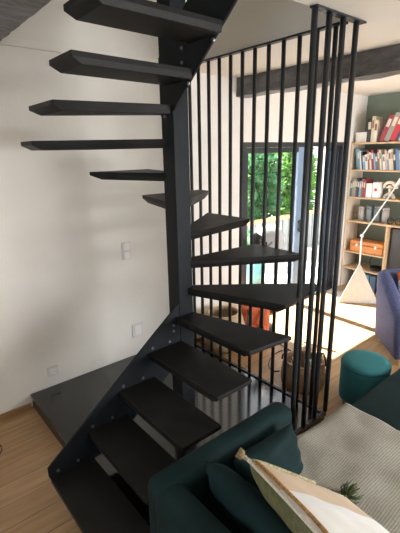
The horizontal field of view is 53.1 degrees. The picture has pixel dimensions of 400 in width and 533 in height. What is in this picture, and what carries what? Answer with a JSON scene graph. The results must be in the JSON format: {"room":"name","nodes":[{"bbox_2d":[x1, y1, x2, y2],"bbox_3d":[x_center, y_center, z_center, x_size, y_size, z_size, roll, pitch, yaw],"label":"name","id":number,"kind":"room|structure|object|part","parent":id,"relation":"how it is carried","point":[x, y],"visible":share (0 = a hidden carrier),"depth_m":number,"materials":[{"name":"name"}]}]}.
{"room":"living room","nodes":[
{"label":"living room","id":0,"kind":"room"},
{"bbox_2d":[7,0,186,59],"bbox_3d":[-1.965,-2.484,2.006,4.800,2.265,0.200,-14,20,-38],"label":"wall","id":1,"kind":"structure","parent":0,"point":[50,24],"depth_m":2.99,"materials":[{"name":"beige paint"}]},
{"bbox_2d":[0,45,367,414],"bbox_3d":[-0.651,-0.341,3.696,8.068,2.835,0.250,-14,20,-38],"label":"wall","id":2,"kind":"structure","parent":0,"point":[70,301],"depth_m":3.32,"materials":[{"name":"beige paint"}]},
{"bbox_2d":[0,403,31,420],"bbox_3d":[-2.431,1.402,2.441,2.735,0.045,0.017,-14,20,-38],"label":"baseboard","id":3,"kind":"structure","parent":2,"relation":"attached to","point":[26,407],"depth_m":3.20,"materials":[{"name":"brown wood"}]},
{"bbox_2d":[0,0,50,40],"bbox_3d":[-1.093,-1.433,2.055,0.381,0.242,1.160,-14,20,-38],"label":"beam","id":4,"kind":"structure","parent":2,"relation":"attached to","point":[13,13],"depth_m":2.09,"materials":[{"name":"grey wood"}]},
{"bbox_2d":[47,365,57,376],"bbox_3d":[-1.228,0.875,3.343,0.085,0.085,0.017,-14,20,-38],"label":"wall socket","id":5,"kind":"object","parent":2,"relation":"attached to","point":[53,370],"visible":1,"depth_m":3.34,"materials":[{"name":"white plastic"}]},
{"bbox_2d":[0,37,157,62],"bbox_3d":[-0.778,-1.624,3.082,1.430,0.045,0.080,-14,20,-38],"label":"trim","id":6,"kind":"structure","parent":2,"relation":"attached to","point":[7,41],"depth_m":2.81,"materials":[{"name":"paint"}]},
{"bbox_2d":[121,241,130,259],"bbox_3d":[-0.655,-0.139,3.564,0.085,0.160,0.020,-14,20,-38],"label":"light switch","id":7,"kind":"object","parent":2,"relation":"attached to","point":[126,251],"visible":1,"depth_m":3.56,"materials":[{"name":"white plastic"}]},
{"bbox_2d":[132,322,142,337],"bbox_3d":[-0.592,0.608,3.821,0.115,0.130,0.020,-14,20,-38],"label":"light switch","id":8,"kind":"object","parent":2,"relation":"attached to","point":[137,329],"visible":1,"depth_m":3.81,"materials":[{"name":"white plastic"}]},
{"bbox_2d":[242,142,343,311],"bbox_3d":[1.217,-0.502,5.136,1.980,2.090,0.135,-14,20,-38],"label":"door","id":9,"kind":"structure","parent":2,"relation":"in","point":[287,147],"depth_m":5.08,"materials":[{"name":"grey metal"}]},
{"bbox_3d":[1.810,-0.660,5.667,0.200,1.866,0.006,-14,20,-38],"label":"glass pane","id":10,"kind":"part","parent":9,"relation":"part of","materials":[{"name":"clear glass"}]},
{"bbox_2d":[236,44,399,97],"bbox_3d":[2.327,-1.219,1.893,0.201,0.185,5.880,-14,20,-38],"label":"beam","id":11,"kind":"structure","parent":2,"relation":"attached to","point":[378,63],"depth_m":3.15,"materials":[{"name":"grey wood"}]},
{"bbox_2d":[0,283,399,532],"bbox_3d":[1.412,1.610,1.727,8.068,0.100,6.095,-14,20,-38],"label":"floor","id":12,"kind":"structure","parent":0,"point":[29,501],"depth_m":3.01,"materials":[{"name":"brown wood"}]},
{"bbox_2d":[30,343,325,525],"bbox_3d":[-0.222,1.120,3.132,1.593,0.124,1.717,-14,20,-38],"label":"platform","id":13,"kind":"object","parent":12,"relation":"on","point":[64,406],"depth_m":3.08,"materials":[{"name":"black"}]},
{"bbox_2d":[21,0,318,532],"bbox_3d":[-0.136,-0.408,2.286,1.737,3.276,1.720,-14,20,-38],"label":"staircase","id":14,"kind":"structure","parent":13,"relation":"on","point":[186,32],"depth_m":2.30,"materials":[{"name":"black metal"}]},
{"bbox_2d":[188,4,366,433],"bbox_3d":[0.234,-0.293,3.133,0.495,2.571,1.728,-14,20,-38],"label":"railing","id":15,"kind":"object","parent":13,"relation":"on","point":[314,33],"visible":0.73,"depth_m":2.69,"materials":[{"name":"grey metal"}]},
{"bbox_3d":[0.360,0.907,3.584,0.020,0.009,1.705,-14,20,-38],"label":"rail","id":16,"kind":"part","parent":15,"relation":"part of","materials":[{"name":"grey metal"}]},
{"bbox_3d":[0.299,-1.557,2.893,0.044,0.012,1.660,-14,20,-38],"label":"rail","id":17,"kind":"part","parent":15,"relation":"part of","materials":[{"name":"grey metal"}]},
{"bbox_3d":[0.768,1.113,2.847,0.425,0.008,0.018,-14,20,-38],"label":"rail","id":18,"kind":"part","parent":15,"relation":"part of","materials":[{"name":"grey metal"}]},
{"bbox_3d":[0.756,-1.357,2.161,0.480,0.009,0.046,-14,20,-38],"label":"plate","id":19,"kind":"part","parent":15,"relation":"part of","materials":[{"name":"grey metal"}]},
{"bbox_2d":[205,305,244,353],"bbox_3d":[0.245,0.659,4.177,0.444,0.415,0.444,-14,20,-38],"label":"seagrass basket","id":20,"kind":"object","parent":12,"relation":"on","point":[215,308],"visible":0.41,"depth_m":4.10,"materials":[{"name":"beige wicker"}]},
{"bbox_2d":[242,305,269,330],"bbox_3d":[0.599,0.592,4.327,0.300,0.444,0.253,0,16,5],"label":"backpack","id":21,"kind":"object","parent":12,"relation":"on","point":[245,309],"visible":0.27,"depth_m":4.25,"materials":[{"name":"orange fabric"}]},
{"bbox_2d":[253,224,283,330],"bbox_3d":[0.723,0.131,4.532,0.300,1.215,0.337,-14,20,-38],"label":"pedestal fan","id":22,"kind":"object","parent":12,"relation":"on","point":[270,228],"visible":0.44,"depth_m":4.41,"materials":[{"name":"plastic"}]},
{"bbox_2d":[148,368,399,532],"bbox_3d":[1.079,1.137,2.034,2.325,0.652,1.365,-14,20,-38],"label":"sofa","id":23,"kind":"object","parent":12,"relation":"on","point":[181,499],"visible":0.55,"depth_m":1.82,"materials":[{"name":"teal fabric"}]},
{"bbox_3d":[0.263,1.320,1.330,0.140,0.562,1.300,-14,20,-38],"label":"armrest","id":24,"kind":"part","parent":23,"relation":"part of","materials":[{"name":"teal fabric"}]},
{"bbox_3d":[0.143,1.111,2.041,0.900,0.572,0.140,-14,20,-38],"label":"backrest","id":25,"kind":"part","parent":23,"relation":"part of","materials":[{"name":"teal fabric"}]},
{"bbox_2d":[211,506,241,532],"bbox_3d":[0.813,1.210,1.753,1.285,0.147,1.182,-14,20,-38],"label":"seat cushion","id":26,"kind":"object","parent":23,"relation":"on","point":[216,511],"depth_m":1.79,"materials":[{"name":"teal fabric"}]},
{"bbox_2d":[206,461,291,532],"bbox_3d":[0.222,1.026,1.647,0.201,0.300,0.489,-15,21,-40],"label":"throw cushion","id":27,"kind":"object","parent":23,"relation":"on","point":[242,503],"visible":0.88,"depth_m":1.59,"materials":[{"name":"teal fabric"}]},
{"bbox_2d":[297,403,399,532],"bbox_3d":[0.874,1.202,1.877,1.088,0.290,1.141,-14,20,-38],"label":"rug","id":28,"kind":"object","parent":23,"relation":"on","point":[349,444],"visible":0.56,"depth_m":2.10,"materials":[{"name":"beige fabric"}]},
{"bbox_2d":[234,422,302,493],"bbox_3d":[0.340,0.961,1.936,0.428,0.246,0.171,-14,21,-39],"label":"throw cushion","id":29,"kind":"object","parent":28,"relation":"on","point":[280,449],"visible":0.62,"depth_m":1.91,"materials":[{"name":"teal fabric"}]},
{"bbox_2d":[235,448,389,532],"bbox_3d":[0.516,0.921,1.469,0.584,0.568,0.738,-5,17,-13],"label":"cushion","id":30,"kind":"object","parent":28,"relation":"on","point":[305,506],"visible":1,"depth_m":1.45,"materials":[{"name":"cream linen"},{"name":"olive fabric"},{"name":"brown wool"}]},
{"bbox_3d":[0.361,0.881,1.716,0.318,0.022,0.016,27,-10,-13],"label":"braid trim","id":31,"kind":"part","parent":30,"relation":"part of","materials":[{"name":"beige fabric"}]},
{"bbox_3d":[0.308,0.803,1.424,0.014,0.020,0.566,27,-10,-13],"label":"braid trim","id":32,"kind":"part","parent":30,"relation":"part of","materials":[{"name":"brown fabric"}]},
{"bbox_2d":[352,368,399,430],"bbox_3d":[1.656,0.998,2.427,0.905,0.150,1.182,-14,20,-38],"label":"seat cushion","id":33,"kind":"object","parent":23,"relation":"on","point":[382,402],"depth_m":2.60,"materials":[{"name":"teal fabric"}]},
{"bbox_2d":[268,344,290,371],"bbox_3d":[0.810,0.897,4.045,0.200,0.009,0.644,3,17,15],"label":"power cable","id":34,"kind":"object","parent":12,"relation":"on","point":[280,344],"visible":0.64,"depth_m":3.97,"materials":[{"name":"black plastic"}]},
{"bbox_2d":[281,350,326,394],"bbox_3d":[0.904,0.899,3.510,0.384,0.298,0.384,-14,20,-38],"label":"wicker basket","id":35,"kind":"object","parent":12,"relation":"on","point":[289,354],"visible":0.45,"depth_m":3.41,"materials":[{"name":"brown wicker"}]},
{"bbox_2d":[339,350,391,404],"bbox_3d":[1.314,0.920,3.209,0.374,0.409,0.374,-14,20,-38],"label":"pouf","id":36,"kind":"object","parent":12,"relation":"on","point":[361,371],"visible":0.7,"depth_m":3.08,"materials":[{"name":"teal fabric"}]},
{"bbox_3d":[1.310,0.755,3.162,0.374,0.064,0.374,-14,20,-38],"label":"lid","id":37,"kind":"part","parent":36,"relation":"part of","materials":[{"name":"teal fabric"}]},
{"bbox_2d":[365,273,372,282],"bbox_3d":[2.475,0.220,5.860,0.202,0.246,0.087,-14,20,-38],"label":"box","id":38,"kind":"object","parent":12,"relation":"on","point":[368,275],"visible":0.21,"depth_m":5.76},
{"bbox_2d":[339,178,399,303],"bbox_3d":[2.452,-0.690,5.120,1.180,2.406,0.274,1,16,7],"label":"floor lamp","id":39,"kind":"object","parent":12,"relation":"on","point":[358,289],"visible":0.97,"depth_m":5.34,"materials":[{"name":"fabric"}]},
{"bbox_3d":[2.114,-0.209,5.264,0.023,0.395,0.018,1,16,7],"label":"stem","id":40,"kind":"part","parent":39,"relation":"part of","materials":[{"name":"white paint"}]},
{"bbox_3d":[2.282,-0.710,5.099,0.378,0.660,0.018,1,16,7],"label":"arm","id":41,"kind":"part","parent":39,"relation":"part of","materials":[{"name":"white paint"}]},
{"bbox_2d":[340,141,399,284],"bbox_3d":[2.945,-0.524,5.110,0.344,2.075,2.185,-14,20,-38],"label":"bookcase","id":42,"kind":"object","parent":12,"relation":"on","point":[349,265],"visible":0.53,"depth_m":5.75,"materials":[{"name":"white wood"}]},
{"bbox_3d":[2.250,-0.731,5.914,0.344,2.053,0.020,-14,20,-38],"label":"panel","id":43,"kind":"part","parent":42,"relation":"part of","materials":[{"name":"white wood"}]},
{"bbox_2d":[353,178,356,196],"bbox_3d":[2.260,-1.129,5.700,0.211,0.250,0.030,-14,20,-38],"label":"book","id":44,"kind":"object","parent":42,"relation":"on","point":[354,191],"visible":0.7,"depth_m":5.63,"materials":[{"name":"white paper"}]},
{"bbox_2d":[355,178,363,196],"bbox_3d":[2.277,-1.126,5.679,0.211,0.255,0.022,-14,20,-38],"label":"book","id":45,"kind":"object","parent":42,"relation":"on","point":[357,178],"visible":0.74,"depth_m":5.61,"materials":[{"name":"white paper"}]},
{"bbox_2d":[358,181,361,196],"bbox_3d":[2.312,-1.099,5.644,0.211,0.220,0.030,-14,20,-38],"label":"book","id":46,"kind":"object","parent":42,"relation":"on","point":[360,185],"visible":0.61,"depth_m":5.58,"materials":[{"name":"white paper"}]},
{"bbox_2d":[356,148,364,168],"bbox_3d":[2.248,-1.507,5.598,0.210,0.284,0.062,-14,20,-38],"label":"book","id":47,"kind":"object","parent":42,"relation":"on","point":[356,148],"visible":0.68,"depth_m":5.54,"materials":[{"name":"blue paper"}]},
{"bbox_2d":[355,132,366,142],"bbox_3d":[2.269,-1.777,5.511,0.208,0.134,0.168,-14,20,-38],"label":"storage box","id":48,"kind":"object","parent":42,"relation":"on","point":[360,136],"visible":0.66,"depth_m":5.45,"materials":[{"name":"white paint"}]},
{"bbox_3d":[2.268,-1.824,5.498,0.208,0.038,0.168,-14,20,-38],"label":"box lid","id":49,"kind":"part","parent":48,"relation":"part of","materials":[{"name":"white cardboard"}]},
{"bbox_2d":[357,178,365,196],"bbox_3d":[2.293,-1.117,5.662,0.211,0.245,0.026,-14,20,-38],"label":"book","id":50,"kind":"object","parent":42,"relation":"on","point":[359,180],"visible":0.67,"depth_m":5.60,"materials":[{"name":"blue paper"}]},
{"bbox_3d":[2.458,0.029,5.890,0.344,0.021,0.585,-14,20,-38],"label":"shelf","id":51,"kind":"part","parent":42,"relation":"part of","materials":[{"name":"brown wood"}]},
{"bbox_2d":[358,206,365,220],"bbox_3d":[2.318,-0.763,5.734,0.092,0.200,0.092,-14,20,-38],"label":"beaker","id":52,"kind":"object","parent":42,"relation":"on","point":[361,214],"visible":1,"depth_m":5.70,"materials":[{"name":"beige ceramic"}]},
{"bbox_2d":[357,149,366,169],"bbox_3d":[2.266,-1.495,5.578,0.211,0.272,0.076,-14,20,-38],"label":"book","id":53,"kind":"object","parent":42,"relation":"on","point":[358,150],"visible":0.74,"depth_m":5.51,"materials":[{"name":"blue paper"}]},
{"bbox_3d":[2.453,-0.210,5.822,0.344,0.021,0.585,-14,20,-38],"label":"shelf","id":54,"kind":"part","parent":42,"relation":"part of","materials":[{"name":"brown wood"}]},
{"bbox_2d":[361,151,366,169],"bbox_3d":[2.298,-1.470,5.546,0.210,0.240,0.055,-14,20,-38],"label":"book","id":55,"kind":"object","parent":42,"relation":"on","point":[364,152],"visible":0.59,"depth_m":5.49,"materials":[{"name":"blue paper"}]},
{"bbox_2d":[362,155,365,169],"bbox_3d":[2.318,-1.441,5.529,0.211,0.193,0.063,-14,20,-38],"label":"book","id":56,"kind":"object","parent":42,"relation":"on","point":[363,156],"visible":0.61,"depth_m":5.46,"materials":[{"name":"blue paper"}]},
{"bbox_2d":[365,154,367,169],"bbox_3d":[2.341,-1.439,5.502,0.211,0.203,0.065,-14,20,-38],"label":"book","id":57,"kind":"object","parent":42,"relation":"on","point":[366,159],"visible":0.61,"depth_m":5.44,"materials":[{"name":"white paper"}]},
{"bbox_2d":[361,178,371,196],"bbox_3d":[2.331,-1.107,5.618,0.211,0.250,0.026,-14,20,-38],"label":"book","id":58,"kind":"object","parent":42,"relation":"on","point":[366,178],"visible":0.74,"depth_m":5.56,"materials":[{"name":"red paper"}]},
{"bbox_2d":[350,238,383,255],"bbox_3d":[2.419,-0.282,5.736,0.226,0.164,0.490,-14,20,-38],"label":"case","id":59,"kind":"object","parent":42,"relation":"on","point":[373,247],"visible":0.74,"depth_m":5.67,"materials":[{"name":"leather"}]},
{"bbox_3d":[2.428,-0.335,5.729,0.200,0.058,0.490,-14,20,-38],"label":"case lid","id":60,"kind":"part","parent":59,"relation":"part of","materials":[{"name":"leather"}]},
{"bbox_2d":[362,179,373,196],"bbox_3d":[2.350,-1.097,5.598,0.211,0.240,0.030,-14,20,-38],"label":"book","id":61,"kind":"object","parent":42,"relation":"on","point":[366,180],"visible":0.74,"depth_m":5.54,"materials":[{"name":"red paper"}]},
{"bbox_2d":[365,183,372,197],"bbox_3d":[2.366,-1.053,5.535,0.122,0.190,0.087,-14,20,-38],"label":"box","id":62,"kind":"object","parent":42,"relation":"on","point":[369,187],"visible":0.71,"depth_m":5.50,"materials":[{"name":"white cardboard"}]},
{"bbox_2d":[367,151,370,169],"bbox_3d":[2.357,-1.456,5.476,0.211,0.251,0.063,-14,20,-38],"label":"book","id":63,"kind":"object","parent":42,"relation":"on","point":[367,151],"visible":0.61,"depth_m":5.41,"materials":[{"name":"white paper"}]},
{"bbox_2d":[366,118,372,141],"bbox_3d":[2.332,-1.830,5.391,0.211,0.300,0.058,-14,20,-38],"label":"book","id":64,"kind":"object","parent":42,"relation":"on","point":[368,138],"visible":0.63,"depth_m":5.33,"materials":[{"name":"white paper"}]},
{"bbox_2d":[366,206,373,220],"bbox_3d":[2.391,-0.748,5.647,0.092,0.214,0.092,-14,20,-38],"label":"beaker","id":65,"kind":"object","parent":42,"relation":"on","point":[369,211],"visible":0.98,"depth_m":5.61,"materials":[{"name":"grey ceramic"}]},
{"bbox_2d":[369,152,371,169],"bbox_3d":[2.375,-1.442,5.458,0.211,0.231,0.060,-14,20,-38],"label":"book","id":66,"kind":"object","parent":42,"relation":"on","point":[369,152],"visible":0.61,"depth_m":5.39,"materials":[{"name":"white paper"}]},
{"bbox_3d":[2.946,-0.484,5.122,0.344,0.021,2.143,-14,20,-38],"label":"shelf","id":67,"kind":"part","parent":42,"relation":"part of","materials":[{"name":"brown wood"}]},
{"bbox_2d":[369,274,377,292],"bbox_3d":[2.539,0.240,5.786,0.202,0.246,0.087,-14,20,-38],"label":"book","id":68,"kind":"object","parent":42,"relation":"on","point":[373,278],"visible":0.49,"depth_m":5.72,"materials":[{"name":"blue paper"}]},
{"bbox_2d":[371,150,376,169],"bbox_3d":[2.393,-1.451,5.433,0.211,0.262,0.074,-14,20,-38],"label":"book","id":69,"kind":"object","parent":42,"relation":"on","point":[372,151],"visible":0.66,"depth_m":5.37,"materials":[{"name":"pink paper"}]},
{"bbox_3d":[2.940,-0.808,5.028,0.344,0.021,2.143,-14,20,-38],"label":"shelf","id":70,"kind":"part","parent":42,"relation":"part of","materials":[{"name":"brown wood"}]},
{"bbox_3d":[2.933,-1.167,4.925,0.344,0.021,2.143,-14,20,-38],"label":"shelf","id":71,"kind":"part","parent":42,"relation":"part of","materials":[{"name":"brown wood"}]},
{"bbox_2d":[369,257,382,270],"bbox_3d":[2.529,-0.052,5.725,0.178,0.221,0.178,0,16,5],"label":"wire basket","id":72,"kind":"object","parent":42,"relation":"on","point":[372,267],"visible":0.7,"depth_m":5.78,"materials":[{"name":"black metal"}]},
{"bbox_2d":[370,265,381,270],"bbox_3d":[2.530,0.031,5.748,0.180,0.050,0.180,-14,20,-38],"label":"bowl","id":73,"kind":"object","parent":72,"relation":"on","point":[373,267],"depth_m":5.77,"materials":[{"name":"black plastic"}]},
{"bbox_3d":[2.926,-1.511,4.826,0.344,0.021,2.185,-14,20,-38],"label":"shelf","id":74,"kind":"part","parent":42,"relation":"part of","materials":[{"name":"brown wood"}]},
{"bbox_2d":[370,116,382,141],"bbox_3d":[2.363,-1.832,5.352,0.211,0.325,0.035,-14,20,-38],"label":"book","id":75,"kind":"object","parent":42,"relation":"on","point":[375,118],"visible":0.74,"depth_m":5.29,"materials":[{"name":"white paper"}]},
{"bbox_2d":[375,154,377,169],"bbox_3d":[2.432,-1.410,5.397,0.211,0.203,0.065,-14,20,-38],"label":"book","id":76,"kind":"object","parent":42,"relation":"on","point":[376,156],"visible":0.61,"depth_m":5.33,"materials":[{"name":"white paper"}]},
{"bbox_2d":[373,206,380,221],"bbox_3d":[2.465,-0.729,5.560,0.092,0.224,0.092,-14,20,-38],"label":"beaker","id":77,"kind":"object","parent":42,"relation":"on","point":[377,218],"visible":0.8,"depth_m":5.53,"materials":[{"name":"grey ceramic"}]},
{"bbox_2d":[372,182,383,197],"bbox_3d":[2.426,-1.044,5.461,0.124,0.210,0.092,-14,20,-38],"label":"box","id":78,"kind":"object","parent":42,"relation":"on","point":[377,192],"visible":1,"depth_m":5.42,"materials":[{"name":"white cardboard"}]},
{"bbox_2d":[373,120,385,141],"bbox_3d":[2.390,-1.798,5.329,0.211,0.270,0.045,-14,20,-38],"label":"book","id":79,"kind":"object","parent":42,"relation":"on","point":[379,125],"visible":0.87,"depth_m":5.28,"materials":[{"name":"white paper"}]},
{"bbox_2d":[377,149,386,169],"bbox_3d":[2.447,-1.438,5.369,0.211,0.270,0.066,-14,20,-38],"label":"book","id":80,"kind":"object","parent":42,"relation":"on","point":[377,149],"visible":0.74,"depth_m":5.31,"materials":[{"name":"white paper"}]},
{"bbox_2d":[379,150,384,169],"bbox_3d":[2.463,-1.428,5.353,0.211,0.260,0.061,-14,20,-38],"label":"book","id":81,"kind":"object","parent":42,"relation":"on","point":[380,151],"visible":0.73,"depth_m":5.29,"materials":[{"name":"white paper"}]},
{"bbox_2d":[382,154,384,169],"bbox_3d":[2.497,-1.390,5.323,0.211,0.202,0.061,-14,20,-38],"label":"book","id":82,"kind":"object","parent":42,"relation":"on","point":[383,155],"visible":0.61,"depth_m":5.26,"materials":[{"name":"white paper"}]},
{"bbox_2d":[381,207,389,222],"bbox_3d":[2.539,-0.699,5.477,0.092,0.210,0.092,-14,20,-38],"label":"beaker","id":83,"kind":"object","parent":42,"relation":"on","point":[385,213],"visible":0.98,"depth_m":5.45,"materials":[{"name":"beige ceramic"}]},
{"bbox_2d":[385,150,387,169],"bbox_3d":[2.511,-1.413,5.297,0.211,0.261,0.064,-14,20,-38],"label":"book","id":84,"kind":"object","parent":42,"relation":"on","point":[385,150],"visible":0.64,"depth_m":5.23,"materials":[{"name":"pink paper"}]},
{"bbox_2d":[379,114,394,141],"bbox_3d":[2.493,-1.803,5.223,0.241,0.336,0.173,-14,20,-38],"label":"book","id":85,"kind":"object","parent":42,"relation":"on","point":[391,117],"visible":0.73,"depth_m":5.15,"materials":[{"name":"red paper"}]},
{"bbox_2d":[387,151,388,169],"bbox_3d":[2.528,-1.398,5.281,0.211,0.240,0.058,-14,20,-38],"label":"book","id":86,"kind":"object","parent":42,"relation":"on","point":[387,151],"visible":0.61,"depth_m":5.22,"materials":[{"name":"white paper"}]},
{"bbox_2d":[382,181,397,198],"bbox_3d":[2.541,-1.027,5.356,0.050,0.232,0.196,-14,20,-38],"label":"wooden ornament","id":87,"kind":"object","parent":42,"relation":"on","point":[393,183],"visible":0.9,"depth_m":5.34,"materials":[{"name":"white wood"}]},
{"bbox_2d":[388,149,391,169],"bbox_3d":[2.546,-1.403,5.258,0.211,0.262,0.074,-14,20,-38],"label":"book","id":88,"kind":"object","parent":42,"relation":"on","point":[389,151],"visible":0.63,"depth_m":5.19,"materials":[{"name":"white paper"}]},
{"bbox_2d":[384,112,399,141],"bbox_3d":[2.539,-1.798,5.168,0.241,0.355,0.180,-14,20,-38],"label":"book","id":89,"kind":"object","parent":42,"relation":"on","point":[397,115],"visible":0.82,"depth_m":5.10,"materials":[{"name":"white paper"}]},
{"bbox_2d":[387,228,399,268],"bbox_3d":[3.003,-0.026,5.075,0.160,0.774,1.220,-14,20,-38],"label":"television","id":90,"kind":"object","parent":42,"relation":"on","point":[394,250],"visible":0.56,"depth_m":5.43,"materials":[{"name":"black plastic"}]},
{"bbox_2d":[391,149,395,169],"bbox_3d":[2.564,-1.401,5.236,0.211,0.270,0.063,-14,20,-38],"label":"book","id":91,"kind":"object","parent":42,"relation":"on","point":[392,150],"visible":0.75,"depth_m":5.17,"materials":[{"name":"white paper"}]},
{"bbox_2d":[389,117,399,141],"bbox_3d":[2.588,-1.794,5.107,0.241,0.378,0.199,-14,20,-38],"label":"book","id":92,"kind":"object","parent":42,"relation":"on","point":[396,130],"visible":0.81,"depth_m":5.07,"materials":[{"name":"red paper"}]},
{"bbox_2d":[393,152,395,169],"bbox_3d":[2.585,-1.377,5.217,0.211,0.232,0.070,-14,20,-38],"label":"book","id":93,"kind":"object","parent":42,"relation":"on","point":[394,153],"visible":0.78,"depth_m":5.15,"materials":[{"name":"white paper"}]},
{"bbox_2d":[395,149,397,169],"bbox_3d":[2.600,-1.390,5.194,0.210,0.270,0.060,-14,20,-38],"label":"book","id":94,"kind":"object","parent":42,"relation":"on","point":[395,149],"visible":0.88,"depth_m":5.13,"materials":[{"name":"blue paper"}]},
{"bbox_2d":[397,149,399,169],"bbox_3d":[2.613,-1.381,5.181,0.210,0.260,0.058,-14,20,-38],"label":"book","id":95,"kind":"object","parent":42,"relation":"on","point":[398,149],"visible":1,"depth_m":5.11,"materials":[{"name":"blue paper"}]},
{"bbox_2d":[375,269,399,366],"bbox_3d":[2.190,0.492,3.954,0.780,0.789,0.750,0,16,5],"label":"armchair","id":96,"kind":"object","parent":12,"relation":"on","point":[387,319],"visible":1,"depth_m":3.88,"materials":[{"name":"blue fabric"}]},
{"bbox_2d":[398,272,399,293],"bbox_3d":[2.165,0.231,3.991,0.384,0.347,0.177,0,16,3],"label":"cushion","id":97,"kind":"object","parent":96,"relation":"on","point":[398,272],"visible":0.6,"depth_m":4.00,"materials":[{"name":"orange fabric"}]},
{"bbox_2d":[200,0,399,95],"bbox_3d":[1.358,-1.234,0.909,8.068,0.420,6.095,-14,20,-38],"label":"ceiling","id":98,"kind":"structure","parent":0,"point":[250,23],"depth_m":2.76,"materials":[{"name":"paint"}]},
{"bbox_2d":[275,147,325,203],"bbox_3d":[4.853,-3.867,15.470,6.100,2.900,0.200,-14,20,-38],"label":"sky","id":99,"kind":"structure","parent":0,"point":[315,152],"depth_m":15.17,"materials":[{"name":"white"}]},
{"bbox_2d":[354,92,399,272],"bbox_3d":[4.401,-0.439,3.768,0.200,2.800,6.095,-14,20,-38],"label":"wall","id":100,"kind":"structure","parent":0,"point":[382,105],"depth_m":5.62,"materials":[{"name":"green paint"}]},
{"label":"outside","id":101,"kind":"structure","parent":0,"visible":0},
{"bbox_2d":[265,203,321,283],"bbox_3d":[-2.493,-2.617,16.963,30.000,0.180,22.655,-14,20,-38],"label":"terrace","id":102,"kind":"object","parent":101,"point":[282,266],"depth_m":7.04,"materials":[{"name":"concrete"}]},
{"bbox_2d":[246,229,265,283],"bbox_3d":[0.845,-0.179,6.301,0.688,0.909,0.618,-14,20,-38],"label":"plant pot","id":103,"kind":"object","parent":102,"relation":"on","point":[256,267],"visible":0.1,"depth_m":6.21,"materials":[{"name":"teal ceramic"}]},
{"bbox_3d":[0.853,0.066,6.370,0.430,0.400,0.430,-14,20,-38],"label":"pot","id":104,"kind":"part","parent":103,"relation":"part of","materials":[{"name":"ceramic"}]},
{"bbox_2d":[247,147,285,233],"bbox_3d":[1.300,-1.545,8.568,1.188,2.266,0.959,-14,20,-38],"label":"shrub","id":105,"kind":"object","parent":102,"relation":"on","point":[259,157],"visible":0.48,"depth_m":8.29,"materials":[{"name":"green plant"}]},
{"bbox_2d":[247,208,321,250],"bbox_3d":[1.555,-0.611,7.972,3.100,0.790,0.140,-14,20,-38],"label":"fence","id":106,"kind":"object","parent":102,"relation":"on","point":[284,219],"visible":0.16,"depth_m":8.05,"materials":[{"name":"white wood"}]},
{"bbox_3d":[1.561,-0.955,7.857,3.100,0.067,0.100,-14,20,-38],"label":"rail","id":107,"kind":"part","parent":106,"relation":"part of","materials":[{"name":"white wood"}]},
{"bbox_2d":[280,147,316,214],"bbox_3d":[2.221,-1.865,9.182,1.223,2.508,0.951,-14,20,-38],"label":"shrub","id":108,"kind":"object","parent":102,"relation":"on","point":[287,171],"visible":0.25,"depth_m":9.00,"materials":[{"name":"green plant"}]}
]}

